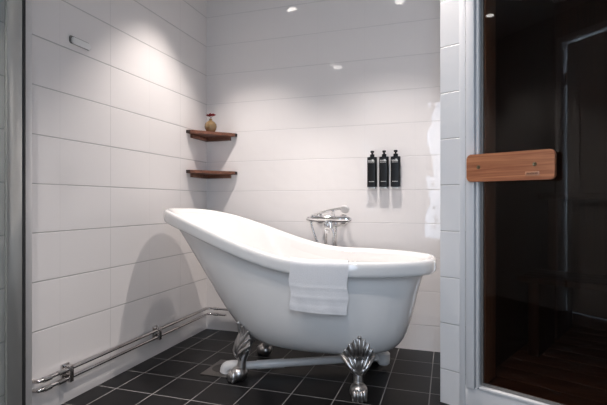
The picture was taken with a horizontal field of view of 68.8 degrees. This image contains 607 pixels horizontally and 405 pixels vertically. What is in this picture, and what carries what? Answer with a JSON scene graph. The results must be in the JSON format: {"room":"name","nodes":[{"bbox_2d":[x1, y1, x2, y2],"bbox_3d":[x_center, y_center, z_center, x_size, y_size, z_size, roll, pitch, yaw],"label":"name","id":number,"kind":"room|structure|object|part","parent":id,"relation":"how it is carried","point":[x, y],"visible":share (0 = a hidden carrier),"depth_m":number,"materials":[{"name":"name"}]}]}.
{"room":"bathroom","nodes":[
{"label":"bathroom","id":0,"kind":"room"},
{"bbox_2d":[0,0,206,404],"bbox_3d":[-1.137,-0.328,1.794,0.100,2.400,2.902,0,0,18],"label":"wall","id":1,"kind":"structure","parent":0,"point":[112,149],"depth_m":2.18,"materials":[{"name":"white tile"}]},
{"bbox_2d":[4,0,31,404],"bbox_3d":[-1.206,-0.148,1.352,0.044,2.000,0.849,0,0,18],"label":"door frame","id":2,"kind":"structure","parent":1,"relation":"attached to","point":[17,13],"depth_m":1.67,"materials":[{"name":"metal"}]},
{"bbox_2d":[61,362,73,381],"bbox_3d":[-1.021,0.739,1.921,0.045,0.080,0.040,0,0,18],"label":"clip","id":3,"kind":"object","parent":1,"relation":"attached to","point":[70,373],"visible":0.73,"depth_m":1.91,"materials":[{"name":"silver metal"}]},
{"bbox_3d":[-1.037,0.739,1.926,0.011,0.080,0.040,0,0,18],"label":"plate","id":4,"kind":"part","parent":3,"relation":"part of","materials":[{"name":"silver metal"}]},
{"bbox_2d":[69,35,90,50],"bbox_3d":[-1.010,-0.721,2.006,0.011,0.035,0.116,0,0,18],"label":"wall hook","id":5,"kind":"object","parent":1,"relation":"attached to","point":[73,40],"visible":1,"depth_m":1.99,"materials":[{"name":"metal"}]},
{"bbox_2d":[32,313,225,392],"bbox_3d":[-0.851,0.758,2.403,0.140,0.023,1.339,0,0,24],"label":"pipe","id":6,"kind":"object","parent":1,"relation":"attached to","point":[43,389],"visible":1,"depth_m":2.15,"materials":[{"name":"silver metal"}]},
{"bbox_2d":[32,307,227,383],"bbox_3d":[-0.304,0.720,2.221,1.221,0.023,1.333,0,0,18],"label":"pipe","id":7,"kind":"object","parent":1,"relation":"attached to","point":[47,378],"visible":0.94,"depth_m":2.15,"materials":[{"name":"silver metal"}]},
{"bbox_2d":[152,325,161,340],"bbox_3d":[-0.828,0.739,2.510,0.045,0.080,0.040,0,0,18],"label":"clip","id":8,"kind":"object","parent":1,"relation":"attached to","point":[155,327],"visible":0.78,"depth_m":2.50,"materials":[{"name":"silver metal"}]},
{"bbox_3d":[-0.844,0.739,2.515,0.011,0.080,0.040,0,0,18],"label":"plate","id":9,"kind":"part","parent":8,"relation":"part of","materials":[{"name":"silver metal"}]},
{"bbox_2d":[61,329,448,404],"bbox_3d":[0.002,0.922,0.632,2.989,0.100,4.402,0,0,18],"label":"floor","id":10,"kind":"structure","parent":0,"point":[173,376],"depth_m":2.13,"materials":[{"name":"black tile"}]},
{"bbox_2d":[201,360,228,377],"bbox_3d":[-0.419,0.869,2.326,0.150,0.005,0.216,0,0,18],"label":"drain cover","id":11,"kind":"object","parent":10,"relation":"on","point":[214,370],"visible":0.52,"depth_m":2.28,"materials":[{"name":"metal"}]},
{"bbox_2d":[164,208,436,402],"bbox_3d":[-0.058,0.454,2.297,1.442,0.843,0.713,0,0,18],"label":"bathtub","id":12,"kind":"object","parent":10,"relation":"on","point":[246,261],"visible":0.93,"depth_m":2.03,"materials":[{"name":"white ceramic"}]},
{"bbox_2d":[175,213,424,354],"bbox_3d":[-0.058,0.383,2.297,1.344,0.651,0.608,0,0,18],"label":"basin","id":13,"kind":"object","parent":12,"relation":"in","point":[383,285],"depth_m":2.04,"materials":[{"name":"white ceramic"}]},
{"bbox_2d":[288,257,349,314],"bbox_3d":[0.074,0.359,1.928,0.270,0.238,0.084,0,0,11],"label":"hand towel","id":14,"kind":"object","parent":12,"relation":"hanging from","point":[316,286],"visible":0.94,"depth_m":1.89,"materials":[{"name":"white fabric"}]},
{"bbox_2d":[220,351,389,373],"bbox_3d":[0.013,0.797,2.297,0.884,0.150,0.071,0,0,-4],"label":"pipe","id":15,"kind":"object","parent":10,"relation":"on","point":[383,359],"visible":0.67,"depth_m":2.27,"materials":[{"name":"white plastic"}]},
{"bbox_2d":[334,223,337,245],"bbox_3d":[0.200,0.496,2.730,0.024,0.752,0.024,0,0,18],"label":"supply pipe","id":16,"kind":"object","parent":10,"relation":"on","point":[334,223],"visible":0.16,"depth_m":2.72,"materials":[{"name":"silver metal"}]},
{"bbox_2d":[207,0,439,351],"bbox_3d":[0.225,-0.328,2.822,1.849,2.400,0.100,0,0,18],"label":"wall","id":17,"kind":"structure","parent":0,"point":[307,89],"depth_m":2.79,"materials":[{"name":"white tile"}]},
{"bbox_2d":[186,130,236,141],"bbox_3d":[-0.597,-0.441,2.905,0.234,0.044,0.252,0,0,18],"label":"corner shelf","id":18,"kind":"object","parent":17,"relation":"attached to","point":[207,136],"visible":1,"depth_m":2.93,"materials":[{"name":"brown wood"}]},
{"bbox_2d":[204,113,216,131],"bbox_3d":[-0.612,-0.525,2.922,0.081,0.125,0.081,0,0,18],"label":"bud vase","id":19,"kind":"object","parent":18,"relation":"on","point":[210,125],"visible":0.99,"depth_m":2.90,"materials":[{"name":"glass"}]},
{"bbox_2d":[186,170,236,178],"bbox_3d":[-0.597,-0.186,2.905,0.234,0.044,0.252,0,0,18],"label":"corner shelf","id":20,"kind":"object","parent":17,"relation":"attached to","point":[206,174],"visible":1,"depth_m":2.93,"materials":[{"name":"brown wood"}]},
{"bbox_2d":[306,205,351,245],"bbox_3d":[0.146,0.153,2.682,0.282,0.276,0.215,0,0,18],"label":"mixer","id":21,"kind":"object","parent":17,"relation":"attached to","point":[328,221],"visible":0.91,"depth_m":2.68,"materials":[{"name":"silver metal"}]},
{"bbox_3d":[0.136,0.146,2.644,0.030,0.067,0.143,0,0,-1],"label":"spout","id":22,"kind":"part","parent":21,"relation":"part of","materials":[{"name":"silver metal"}]},
{"bbox_3d":[0.219,0.129,2.679,0.115,0.039,0.012,0,0,18],"label":"lever","id":23,"kind":"part","parent":21,"relation":"part of","materials":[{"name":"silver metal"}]},
{"bbox_2d":[367,151,376,188],"bbox_3d":[0.416,-0.197,2.675,0.055,0.229,0.063,0,0,18],"label":"soap dispenser","id":24,"kind":"object","parent":17,"relation":"attached to","point":[371,161],"visible":1,"depth_m":2.65,"materials":[{"name":"black plastic"}]},
{"bbox_2d":[379,150,388,188],"bbox_3d":[0.483,-0.197,2.653,0.055,0.229,0.063,0,0,18],"label":"soap dispenser","id":25,"kind":"object","parent":17,"relation":"attached to","point":[383,161],"visible":1,"depth_m":2.63,"materials":[{"name":"black plastic"}]},
{"bbox_2d":[391,150,400,188],"bbox_3d":[0.548,-0.197,2.632,0.055,0.229,0.063,0,0,18],"label":"soap dispenser","id":26,"kind":"object","parent":17,"relation":"attached to","point":[395,159],"visible":1,"depth_m":2.60,"materials":[{"name":"black plastic"}]},
{"bbox_2d":[440,0,553,404],"bbox_3d":[1.105,-0.328,2.392,0.135,2.400,1.350,0,0,43],"label":"wall","id":27,"kind":"structure","parent":0,"point":[524,28],"depth_m":2.18,"materials":[{"name":"white tile"}]},
{"bbox_2d":[460,0,464,404],"bbox_3d":[0.671,-0.328,1.870,0.024,2.400,0.006,0,0,43],"label":"trim","id":28,"kind":"structure","parent":27,"relation":"attached to","point":[462,2],"depth_m":1.87,"materials":[{"name":"white paint"}]},
{"bbox_2d":[466,0,480,388],"bbox_3d":[0.707,-0.380,1.848,0.060,2.296,0.050,0,0,43],"label":"trim","id":29,"kind":"structure","parent":27,"relation":"attached to","point":[473,7],"depth_m":1.83,"materials":[{"name":"white paint"}]},
{"bbox_2d":[485,0,495,383],"bbox_3d":[0.778,-0.216,1.886,0.037,1.943,0.118,0,0,43],"label":"trim","id":30,"kind":"structure","parent":27,"relation":"attached to","point":[490,5],"depth_m":1.87,"materials":[{"name":"brown wood"}]},
{"bbox_2d":[466,0,562,404],"bbox_3d":[0.961,-0.214,1.585,0.736,1.937,0.082,0,0,43],"label":"door","id":31,"kind":"structure","parent":27,"relation":"in","point":[530,164],"depth_m":1.75,"materials":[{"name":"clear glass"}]},
{"bbox_3d":[0.791,-0.139,1.706,0.321,0.110,0.026,0,0,43],"label":"handle","id":32,"kind":"part","parent":31,"relation":"part of","materials":[{"name":"brown wood"}]},
{"bbox_3d":[0.845,-0.107,1.638,0.048,0.016,0.001,0,0,43],"label":"maker plate","id":33,"kind":"part","parent":31,"relation":"part of","materials":[{"name":"brown wood"}]},
{"bbox_2d":[465,383,565,404],"bbox_3d":[1.095,0.814,1.510,1.088,0.117,0.062,0,0,43],"label":"trim","id":34,"kind":"structure","parent":27,"relation":"attached to","point":[483,395],"depth_m":1.78,"materials":[{"name":"white paint"}]},
{"bbox_2d":[488,325,606,404],"bbox_3d":[1.655,0.789,1.918,1.314,0.045,1.291,0,0,43],"label":"floor","id":35,"kind":"structure","parent":0,"point":[572,371],"depth_m":2.01,"materials":[{"name":"brown wood"}]},
{"bbox_2d":[516,269,606,356],"bbox_3d":[1.668,0.570,1.935,1.290,0.395,0.338,0,0,43],"label":"bench","id":36,"kind":"object","parent":35,"relation":"on","point":[541,282],"visible":1,"depth_m":2.22,"materials":[{"name":"brown wood"}]},
{"bbox_2d":[537,193,606,339],"bbox_3d":[1.938,0.359,2.230,1.290,0.815,0.398,0,0,43],"label":"bench","id":37,"kind":"object","parent":35,"relation":"on","point":[559,205],"visible":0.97,"depth_m":2.50,"materials":[{"name":"brown wood"}]},
{"bbox_2d":[554,0,606,330],"bbox_3d":[2.123,-0.258,2.409,1.388,2.140,0.050,0,0,43],"label":"wall","id":38,"kind":"structure","parent":0,"point":[580,26],"depth_m":2.73,"materials":[{"name":"brown wood"}]}
]}

